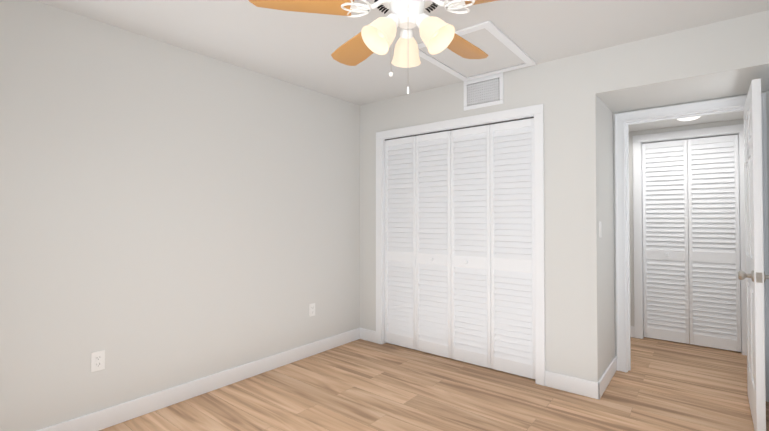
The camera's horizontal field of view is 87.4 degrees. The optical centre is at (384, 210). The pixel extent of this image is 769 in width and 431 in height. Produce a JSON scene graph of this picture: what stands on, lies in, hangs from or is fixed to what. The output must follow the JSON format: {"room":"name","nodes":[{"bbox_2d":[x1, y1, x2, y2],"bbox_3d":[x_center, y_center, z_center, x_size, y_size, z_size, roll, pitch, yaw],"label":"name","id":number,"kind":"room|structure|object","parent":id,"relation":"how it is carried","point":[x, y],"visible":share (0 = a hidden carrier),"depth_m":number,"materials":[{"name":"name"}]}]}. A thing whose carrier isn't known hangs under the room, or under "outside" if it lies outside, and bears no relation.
{"room":"empty bedroom","nodes":[
{"label":"empty bedroom","id":0,"kind":"room"},
{"bbox_2d":[0,0,359,430],"bbox_3d":[-1.194,0.093,3.128,0.110,2.440,4.460,-1,-1,39],"label":"wall","id":1,"kind":"structure","parent":0,"point":[171,216],"depth_m":2.63,"materials":[{"name":"white paint"}]},
{"bbox_2d":[91,350,104,371],"bbox_3d":[-1.700,0.891,2.387,0.008,0.115,0.070,-1,-1,39],"label":"electrical outlet","id":2,"kind":"object","parent":1,"relation":"attached to","point":[97,360],"visible":1,"depth_m":2.39,"materials":[{"name":"white plastic"}]},
{"bbox_2d":[37,328,364,430],"bbox_3d":[-1.361,1.250,2.802,0.014,0.115,3.550,-1,-1,39],"label":"baseboard","id":3,"kind":"structure","parent":1,"relation":"attached to","point":[115,415],"depth_m":2.82,"materials":[{"name":"white wood"}]},
{"bbox_2d":[309,303,314,316],"bbox_3d":[-0.661,0.906,3.688,0.008,0.115,0.070,-1,-1,39],"label":"electrical outlet","id":4,"kind":"object","parent":1,"relation":"attached to","point":[312,309],"visible":1,"depth_m":3.68,"materials":[{"name":"white plastic"}]},
{"bbox_2d":[35,0,768,104],"bbox_3d":[0.627,-1.183,2.768,3.430,0.100,6.140,-1,-1,39],"label":"ceiling","id":5,"kind":"structure","parent":0,"point":[297,48],"depth_m":2.50,"materials":[{"name":"white paint"}]},
{"bbox_2d":[249,0,497,93],"bbox_3d":[0.131,-0.812,1.757,1.266,0.673,1.223,-1,-1,39],"label":"ceiling fan","id":6,"kind":"object","parent":5,"relation":"hanging from","point":[437,35],"visible":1,"depth_m":1.69,"materials":[{"name":"white"}]},
{"bbox_2d":[417,20,535,80],"bbox_3d":[0.655,-1.124,2.921,0.609,0.014,0.855,-1,-1,39],"label":"attic hatch","id":7,"kind":"object","parent":5,"relation":"attached to","point":[502,50],"depth_m":2.92,"materials":[{"name":"white wood"}]},
{"bbox_2d":[99,333,768,430],"bbox_3d":[0.627,1.357,2.729,3.430,0.100,6.140,-1,-1,39],"label":"floor","id":8,"kind":"structure","parent":0,"point":[365,385],"depth_m":2.80,"materials":[{"name":"brown wood"}]},
{"bbox_2d":[360,51,600,381],"bbox_3d":[0.648,0.099,3.557,2.232,2.440,0.110,-1,-1,39],"label":"wall","id":9,"kind":"structure","parent":0,"point":[562,90],"depth_m":2.97,"materials":[{"name":"white paint"}]},
{"bbox_2d":[385,136,415,349],"bbox_3d":[0.158,0.301,3.938,0.371,2.025,0.030,-1,-1,39],"label":"bifold closet door","id":10,"kind":"structure","parent":9,"relation":"in","point":[400,241],"depth_m":3.93,"materials":[{"name":"white wood"}]},
{"bbox_2d":[416,131,450,357],"bbox_3d":[0.441,0.297,3.693,0.371,2.025,0.060,-1,-1,39],"label":"bifold closet door","id":11,"kind":"structure","parent":9,"relation":"in","point":[433,243],"depth_m":3.69,"materials":[{"name":"white wood"}]},
{"bbox_2d":[376,104,544,385],"bbox_3d":[0.595,0.258,3.586,1.648,2.123,0.127,-1,-1,39],"label":"trim","id":12,"kind":"structure","parent":9,"relation":"attached to","point":[536,112],"depth_m":3.25,"materials":[{"name":"white wood"}]},
{"bbox_2d":[451,125,490,367],"bbox_3d":[0.733,0.293,3.459,0.371,2.025,0.060,-1,-1,39],"label":"bifold closet door","id":13,"kind":"structure","parent":9,"relation":"in","point":[470,260],"depth_m":3.46,"materials":[{"name":"white wood"}]},
{"bbox_2d":[464,73,503,110],"bbox_3d":[0.822,-0.992,3.358,0.355,0.255,0.010,-1,-1,39],"label":"air vent","id":14,"kind":"object","parent":9,"relation":"in","point":[486,91],"visible":1,"depth_m":3.35,"materials":[{"name":"white metal"}]},
{"bbox_2d":[490,118,534,378],"bbox_3d":[1.034,0.290,3.238,0.371,2.025,0.030,-1,-1,39],"label":"bifold closet door","id":15,"kind":"structure","parent":9,"relation":"in","point":[512,228],"depth_m":3.23,"materials":[{"name":"white wood"}]},
{"bbox_2d":[545,370,592,397],"bbox_3d":[1.338,1.252,2.909,0.341,0.115,0.014,-1,-1,39],"label":"baseboard","id":16,"kind":"structure","parent":9,"relation":"attached to","point":[567,383],"depth_m":2.90,"materials":[{"name":"white wood"}]},
{"bbox_2d":[599,98,614,376],"bbox_3d":[1.726,0.094,3.208,0.110,2.440,0.690,-1,-1,39],"label":"wall","id":17,"kind":"structure","parent":0,"point":[607,285],"depth_m":3.11,"materials":[{"name":"white paint"}]},
{"bbox_2d":[599,222,601,237],"bbox_3d":[1.562,0.134,2.904,0.011,0.115,0.070,-1,-1,39],"label":"switch plate","id":18,"kind":"object","parent":17,"relation":"attached to","point":[600,229],"visible":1,"depth_m":2.89,"materials":[{"name":"white plastic"}]},
{"bbox_2d":[593,356,616,399],"bbox_3d":[1.702,1.254,3.060,0.014,0.115,0.704,-1,-1,39],"label":"baseboard","id":19,"kind":"structure","parent":17,"relation":"attached to","point":[599,387],"depth_m":2.92,"materials":[{"name":"white wood"}]},
{"bbox_2d":[595,10,768,112],"bbox_3d":[2.083,-0.980,2.799,0.978,0.305,0.690,-1,-1,39],"label":"wall","id":20,"kind":"structure","parent":0,"point":[724,58],"depth_m":2.58,"materials":[{"name":"white paint"}]},
{"bbox_2d":[629,119,743,325],"bbox_3d":[2.680,0.111,4.276,1.910,2.440,0.110,-1,-1,39],"label":"wall","id":21,"kind":"structure","parent":0,"point":[691,127],"depth_m":4.25,"materials":[{"name":"white paint"}]},
{"bbox_2d":[630,326,633,337],"bbox_3d":[2.261,1.277,4.514,0.935,0.115,0.014,-1,-1,39],"label":"baseboard","id":22,"kind":"structure","parent":21,"relation":"attached to","point":[632,327],"depth_m":4.23,"materials":[{"name":"white wood"}]},
{"bbox_2d":[642,140,689,343],"bbox_3d":[2.861,0.303,4.102,0.380,2.026,0.060,-1,-1,39],"label":"bifold closet door","id":23,"kind":"structure","parent":21,"relation":"in","point":[665,241],"depth_m":4.10,"materials":[{"name":"white wood"}]},
{"bbox_2d":[633,124,746,355],"bbox_3d":[3.018,0.265,3.993,0.920,2.123,0.127,-1,-1,39],"label":"trim","id":24,"kind":"structure","parent":21,"relation":"attached to","point":[640,140],"depth_m":4.12,"materials":[{"name":"white wood"}]},
{"bbox_2d":[687,135,740,351],"bbox_3d":[3.170,0.299,3.874,0.380,2.026,0.030,-1,-1,39],"label":"bifold closet door","id":25,"kind":"structure","parent":21,"relation":"in","point":[714,247],"depth_m":3.86,"materials":[{"name":"white wood"}]},
{"bbox_2d":[629,111,743,131],"bbox_3d":[2.484,-0.977,4.136,2.020,0.270,1.680,-1,-1,39],"label":"ceiling","id":26,"kind":"structure","parent":0,"point":[739,115],"depth_m":3.85,"materials":[{"name":"white paint"}]},
{"bbox_2d":[677,116,699,120],"bbox_3d":[2.678,-0.825,3.543,0.190,0.052,0.190,-1,-1,39],"label":"recessed light","id":27,"kind":"object","parent":26,"relation":"in","point":[687,119],"visible":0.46,"depth_m":3.52,"materials":[{"name":"white glass"}]},
{"bbox_2d":[687,145,689,332],"bbox_3d":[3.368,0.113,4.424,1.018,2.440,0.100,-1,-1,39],"label":"hinges","id":28,"kind":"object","parent":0,"point":[688,231],"depth_m":4.39,"materials":[{"name":"white paint"}]},
{"bbox_2d":[613,91,768,355],"bbox_3d":[2.332,0.245,3.092,0.978,2.135,0.110,-1,-1,39],"label":"wall","id":29,"kind":"structure","parent":0,"point":[767,103],"depth_m":3.33,"materials":[{"name":"white paint"}]},
{"bbox_2d":[615,93,768,401],"bbox_3d":[2.321,0.251,3.102,0.918,2.123,0.158,-1,-1,39],"label":"door frame","id":30,"kind":"structure","parent":29,"relation":"attached to","point":[624,121],"depth_m":3.29,"materials":[{"name":"white wood"}]},
{"bbox_2d":[738,78,768,430],"bbox_3d":[2.334,0.277,2.544,0.178,2.030,0.778,-1,-1,39],"label":"entry door","id":31,"kind":"structure","parent":29,"relation":"in","point":[755,276],"depth_m":2.26,"materials":[{"name":"white wood"}]}
]}

